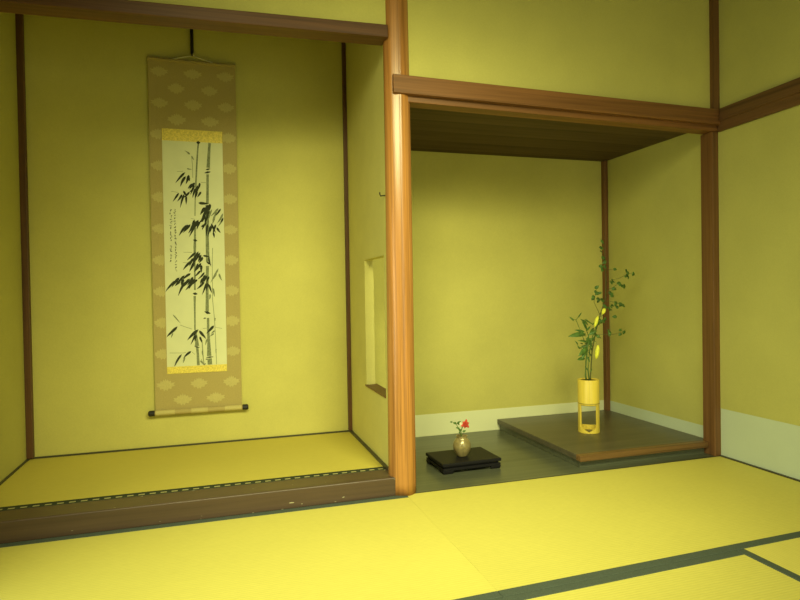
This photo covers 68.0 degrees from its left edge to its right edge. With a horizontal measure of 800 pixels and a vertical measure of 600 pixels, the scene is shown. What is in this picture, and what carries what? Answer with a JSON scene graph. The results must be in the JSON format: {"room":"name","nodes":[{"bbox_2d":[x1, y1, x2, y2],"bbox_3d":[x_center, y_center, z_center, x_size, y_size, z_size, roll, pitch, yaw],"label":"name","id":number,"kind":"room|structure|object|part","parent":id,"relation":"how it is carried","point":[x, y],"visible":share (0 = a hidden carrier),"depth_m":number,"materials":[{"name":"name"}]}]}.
{"room":"traditional dwelling","nodes":[
{"label":"traditional dwelling","id":0,"kind":"room"},
{"bbox_2d":[0,12,25,481],"bbox_3d":[-1.370,-0.389,0.887,0.120,2.797,4.667,-1,1,-17],"label":"wall","id":1,"kind":"structure","parent":0,"point":[12,385],"depth_m":2.94,"materials":[{"name":"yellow paint"}]},
{"bbox_2d":[0,459,29,484],"bbox_3d":[-1.847,0.876,2.749,0.012,0.065,0.824,-1,1,-17],"label":"baseboard","id":2,"kind":"structure","parent":1,"relation":"attached to","point":[26,460],"depth_m":2.91,"materials":[{"name":"brown wood"}]},
{"bbox_2d":[24,14,347,456],"bbox_3d":[-1.224,-0.427,3.442,1.901,2.797,0.133,-1,1,-17],"label":"wall","id":3,"kind":"structure","parent":0,"point":[86,81],"depth_m":3.31,"materials":[{"name":"paint"}]},
{"bbox_2d":[15,14,34,458],"bbox_3d":[-1.979,-0.465,3.123,0.032,2.606,0.032,-1,1,-17],"label":"trim","id":4,"kind":"structure","parent":3,"relation":"attached to","point":[19,18],"depth_m":3.11,"materials":[{"name":"brown wood"}]},
{"bbox_2d":[32,430,348,458],"bbox_3d":[-1.137,0.854,3.405,1.756,0.067,0.012,-1,1,-17],"label":"baseboard","id":5,"kind":"structure","parent":3,"relation":"attached to","point":[343,430],"depth_m":3.37,"materials":[{"name":"brown wood"}]},
{"bbox_2d":[147,54,247,416],"bbox_3d":[-1.159,-0.375,3.365,0.540,2.041,0.035,-1,1,-17],"label":"scroll","id":6,"kind":"object","parent":3,"relation":"attached to","point":[193,137],"visible":1,"depth_m":3.37,"materials":[{"name":"paper"}]},
{"bbox_3d":[-1.178,-1.349,3.360,0.472,0.016,0.013,-1,1,-17],"label":"rod","id":7,"kind":"part","parent":6,"relation":"part of","materials":[{"name":"brown wood"}]},
{"bbox_3d":[-1.173,-1.373,3.354,0.217,0.044,0.019,-1,1,-17],"label":"hanging cord","id":8,"kind":"part","parent":6,"relation":"part of","materials":[{"name":"beige fabric"}]},
{"bbox_2d":[162,140,226,366],"bbox_3d":[-1.167,-0.261,3.373,0.324,1.272,0.009,-1,1,-17],"label":"painting","id":9,"kind":"object","parent":6,"relation":"attached to","point":[194,172],"depth_m":3.37},
{"bbox_2d":[3,496,388,543],"bbox_3d":[-1.014,0.933,3.012,1.756,0.083,0.836,-1,1,-17],"label":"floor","id":10,"kind":"structure","parent":0,"point":[388,496],"depth_m":2.60,"materials":[{"name":"brown wood"}]},
{"bbox_2d":[0,432,385,510],"bbox_3d":[-1.016,0.861,3.005,1.728,0.060,0.823,-1,1,-17],"label":"mat","id":11,"kind":"object","parent":10,"relation":"on","point":[40,482],"visible":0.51,"depth_m":2.92,"materials":[{"name":"wicker"}]},
{"bbox_2d":[346,43,389,496],"bbox_3d":[-0.161,-0.441,3.220,0.050,2.797,0.917,-1,1,-17],"label":"wall partition","id":12,"kind":"structure","parent":0,"point":[364,63],"depth_m":3.27,"materials":[{"name":"paint"}]},
{"bbox_2d":[0,469,395,543],"bbox_3d":[-0.874,0.879,2.547,1.754,0.085,0.135,-1,1,-17],"label":"sill","id":13,"kind":"structure","parent":12,"relation":"attached to","point":[34,523],"depth_m":2.49,"materials":[{"name":"brown paint"}]},
{"bbox_2d":[341,42,351,430],"bbox_3d":[-0.328,-0.500,3.634,0.022,2.604,0.027,-1,1,-17],"label":"trim","id":14,"kind":"structure","parent":12,"relation":"attached to","point":[343,45],"depth_m":3.62,"materials":[{"name":"brown wood"}]},
{"bbox_2d":[349,430,387,468],"bbox_3d":[-0.182,0.840,3.261,0.016,0.069,0.824,-1,1,-17],"label":"baseboard","id":15,"kind":"structure","parent":12,"relation":"attached to","point":[352,432],"depth_m":3.19,"materials":[{"name":"brown wood"}]},
{"bbox_2d":[365,384,385,397],"bbox_3d":[-0.101,0.473,3.098,0.066,0.009,0.410,-1,1,-17],"label":"window sill","id":16,"kind":"structure","parent":12,"relation":"in","point":[380,390],"depth_m":3.13,"materials":[{"name":"brown wood"}]},
{"bbox_2d":[383,0,415,495],"bbox_3d":[-0.009,-0.465,2.776,0.132,2.738,0.131,-1,1,-17],"label":"pillar","id":17,"kind":"structure","parent":0,"point":[397,132],"depth_m":2.73,"materials":[{"name":"brown wood"}]},
{"bbox_2d":[133,0,709,107],"bbox_3d":[-0.002,-1.401,2.771,3.642,0.870,0.058,-1,1,-17],"label":"wall","id":18,"kind":"structure","parent":0,"point":[657,51],"depth_m":2.99,"materials":[{"name":"paint"}]},
{"bbox_2d":[0,0,387,45],"bbox_3d":[-0.902,-1.188,2.487,1.745,0.096,0.105,-1,1,-17],"label":"lintel beam","id":19,"kind":"structure","parent":18,"relation":"attached to","point":[118,11],"depth_m":2.48,"materials":[{"name":"brown wood"}]},
{"bbox_2d":[392,74,720,125],"bbox_3d":[0.864,-0.996,2.982,1.876,0.109,0.032,-1,1,-17],"label":"beam","id":20,"kind":"structure","parent":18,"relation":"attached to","point":[418,86],"depth_m":2.93,"materials":[{"name":"red wood"}]},
{"bbox_2d":[408,96,717,134],"bbox_3d":[0.886,-0.946,3.043,1.800,0.066,0.079,-1,1,-17],"label":"lintel","id":21,"kind":"object","parent":18,"relation":"attached to","point":[415,102],"visible":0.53,"depth_m":2.99,"materials":[{"name":"red wood"}]},
{"bbox_2d":[709,0,719,108],"bbox_3d":[1.730,-1.452,3.262,0.042,0.840,0.027,-1,1,-17],"label":"trim","id":22,"kind":"structure","parent":18,"relation":"attached to","point":[713,4],"depth_m":3.25,"materials":[{"name":"brown wood"}]},
{"bbox_2d":[373,151,603,414],"bbox_3d":[0.624,-0.466,4.032,1.979,2.797,0.092,-1,1,-17],"label":"wall","id":23,"kind":"structure","parent":0,"point":[506,250],"depth_m":4.00,"materials":[{"name":"paint"}]},
{"bbox_2d":[415,400,603,436],"bbox_3d":[0.613,0.806,3.991,1.834,0.142,0.002,-1,1,-17],"label":"baseboard","id":24,"kind":"structure","parent":23,"relation":"attached to","point":[479,420],"depth_m":3.97,"materials":[{"name":"paint"}]},
{"bbox_2d":[410,107,685,161],"bbox_3d":[0.722,-0.977,3.521,1.836,0.020,0.933,-1,1,-17],"label":"ceiling","id":25,"kind":"structure","parent":0,"point":[431,130],"depth_m":3.52,"materials":[{"name":"brown wood"}]},
{"bbox_2d":[415,429,712,493],"bbox_3d":[0.763,0.910,3.513,1.836,0.057,1.006,-1,1,-17],"label":"floor","id":26,"kind":"structure","parent":0,"point":[520,460],"depth_m":3.21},
{"bbox_2d":[426,447,500,474],"bbox_3d":[0.339,0.865,3.201,0.342,0.055,0.256,-1,1,-17],"label":"display stand","id":27,"kind":"object","parent":26,"relation":"on","point":[447,461],"visible":1,"depth_m":3.13,"materials":[{"name":"black paint"}]},
{"bbox_2d":[453,434,470,456],"bbox_3d":[0.333,0.783,3.188,0.097,0.109,0.097,-1,1,-17],"label":"flower vase","id":28,"kind":"object","parent":27,"relation":"on","point":[461,445],"visible":1,"depth_m":3.16,"materials":[{"name":"beige ceramic"}]},
{"bbox_2d":[450,419,468,436],"bbox_3d":[0.320,0.723,3.177,0.105,0.170,0.027,-1,1,-1],"label":"flower","id":29,"kind":"object","parent":28,"relation":"in","point":[465,423],"visible":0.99,"depth_m":3.17,"materials":[{"name":"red plant"}]},
{"bbox_2d":[497,410,707,467],"bbox_3d":[1.215,0.835,3.671,0.872,0.072,0.962,-1,1,-17],"label":"board","id":30,"kind":"object","parent":26,"relation":"on","point":[622,438],"visible":0.91,"depth_m":3.45,"materials":[{"name":"brown wood"}]},
{"bbox_2d":[577,378,599,433],"bbox_3d":[1.149,0.642,3.610,0.130,0.319,0.130,-1,1,-17],"label":"vase","id":31,"kind":"object","parent":30,"relation":"on","point":[588,391],"visible":0.98,"depth_m":3.56,"materials":[{"name":"yellow wood"}]},
{"bbox_3d":[1.100,0.710,3.627,0.021,0.156,0.080,-1,1,18],"label":"leg","id":32,"kind":"part","parent":31,"relation":"part of","materials":[{"name":"yellow wood"}]},
{"bbox_2d":[568,308,605,380],"bbox_3d":[1.136,0.271,3.590,0.276,0.448,0.103,-1,1,-17],"label":"flower","id":33,"kind":"object","parent":31,"relation":"in","point":[584,351],"visible":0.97,"depth_m":3.58,"materials":[{"name":"green plant"}]},
{"bbox_3d":[1.200,0.708,3.595,0.021,0.156,0.080,-1,1,18],"label":"leg","id":34,"kind":"part","parent":31,"relation":"part of","materials":[{"name":"yellow wood"}]},
{"bbox_2d":[590,240,634,379],"bbox_3d":[1.313,0.058,3.650,0.355,0.865,0.112,-1,1,-17],"label":"leafy branch","id":35,"kind":"object","parent":31,"relation":"in","point":[602,241],"visible":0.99,"depth_m":3.64,"materials":[{"name":"green plant"}]},
{"bbox_2d":[608,0,799,425],"bbox_3d":[2.219,-0.463,2.012,0.118,2.797,4.708,-1,1,-17],"label":"wall","id":36,"kind":"structure","parent":0,"point":[654,191],"depth_m":3.23,"materials":[{"name":"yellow paint"}]},
{"bbox_2d":[419,456,718,492],"bbox_3d":[0.932,0.913,3.034,1.766,0.057,0.008,-1,1,-17],"label":"trim","id":37,"kind":"structure","parent":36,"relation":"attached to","point":[713,456],"depth_m":3.00,"materials":[{"name":"brown wood"}]},
{"bbox_2d":[601,160,609,410],"bbox_3d":[1.468,-0.064,4.227,0.030,1.848,0.038,-1,1,-17],"label":"trim","id":38,"kind":"structure","parent":36,"relation":"attached to","point":[604,164],"depth_m":4.21,"materials":[{"name":"brown wood"}]},
{"bbox_2d":[610,401,702,437],"bbox_3d":[1.626,0.792,3.820,0.002,0.142,0.922,-1,1,-17],"label":"baseboard","id":39,"kind":"structure","parent":36,"relation":"attached to","point":[691,428],"depth_m":3.76,"materials":[{"name":"paper"}]},
{"bbox_2d":[700,132,720,455],"bbox_3d":[1.741,-0.031,3.321,0.042,1.797,0.085,-1,1,-17],"label":"post","id":40,"kind":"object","parent":36,"relation":"attached to","point":[710,295],"depth_m":3.29,"materials":[{"name":"brown wood"}]},
{"bbox_2d":[717,77,799,131],"bbox_3d":[2.286,-1.000,1.503,0.028,0.183,3.684,-1,1,-17],"label":"wall rail","id":41,"kind":"object","parent":36,"relation":"attached to","point":[784,96],"visible":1,"depth_m":2.99,"materials":[{"name":"red wood"}]},
{"bbox_2d":[719,455,799,481],"bbox_3d":[2.324,0.880,1.533,0.012,0.006,3.688,-1,1,-17],"label":"trim","id":42,"kind":"structure","parent":36,"relation":"attached to","point":[773,472],"depth_m":3.04,"materials":[{"name":"brown wood"}]},
{"bbox_2d":[721,408,799,479],"bbox_3d":[2.328,0.751,1.533,0.002,0.265,3.688,-1,1,-17],"label":"baseboard","id":43,"kind":"structure","parent":36,"relation":"attached to","point":[772,445],"depth_m":3.05,"materials":[{"name":"paper"}]},
{"bbox_3d":[0.438,0.995,1.499,3.880,0.160,4.950,-1,1,-17],"label":"floor","id":44,"kind":"structure","parent":0,"visible":0},
{"bbox_2d":[0,496,502,599],"bbox_3d":[-0.679,0.954,1.999,1.800,0.058,1.026,-1,1,-17],"label":"mat","id":45,"kind":"object","parent":44,"relation":"on","point":[383,548],"visible":0.99,"depth_m":2.10,"materials":[{"name":"yellow wicker"}]},
{"bbox_2d":[408,456,799,596],"bbox_3d":[1.048,0.918,2.554,1.828,0.058,0.975,-1,1,-17],"label":"mat","id":46,"kind":"object","parent":44,"relation":"on","point":[525,536],"visible":0.74,"depth_m":2.42,"materials":[{"name":"yellow wicker"}]},
{"bbox_2d":[493,550,799,599],"bbox_3d":[0.427,0.944,1.370,1.914,0.058,0.971,-1,1,-17],"label":"mat","id":47,"kind":"object","parent":44,"relation":"on","point":[732,575],"visible":1,"depth_m":1.88,"materials":[{"name":"yellow wicker"}]},
{"bbox_2d":[737,538,799,581],"bbox_3d":[1.908,0.921,1.341,0.896,0.058,1.945,-1,1,-17],"label":"mat","id":48,"kind":"object","parent":44,"relation":"on","point":[782,556],"visible":0.45,"depth_m":2.07,"materials":[{"name":"yellow wicker"}]},
{"bbox_3d":[-1.049,-1.801,2.941,1.756,0.039,0.906,-1,1,-17],"label":"ceiling","id":49,"kind":"structure","parent":0,"visible":0},
{"bbox_2d":[190,29,193,55],"bbox_3d":[-1.178,-1.580,3.347,0.018,0.408,0.024,-1,1,-17],"label":"hook","id":50,"kind":"object","parent":49,"relation":"hanging from","point":[191,30],"visible":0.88,"depth_m":3.34,"materials":[{"name":"black metal"}]}
]}

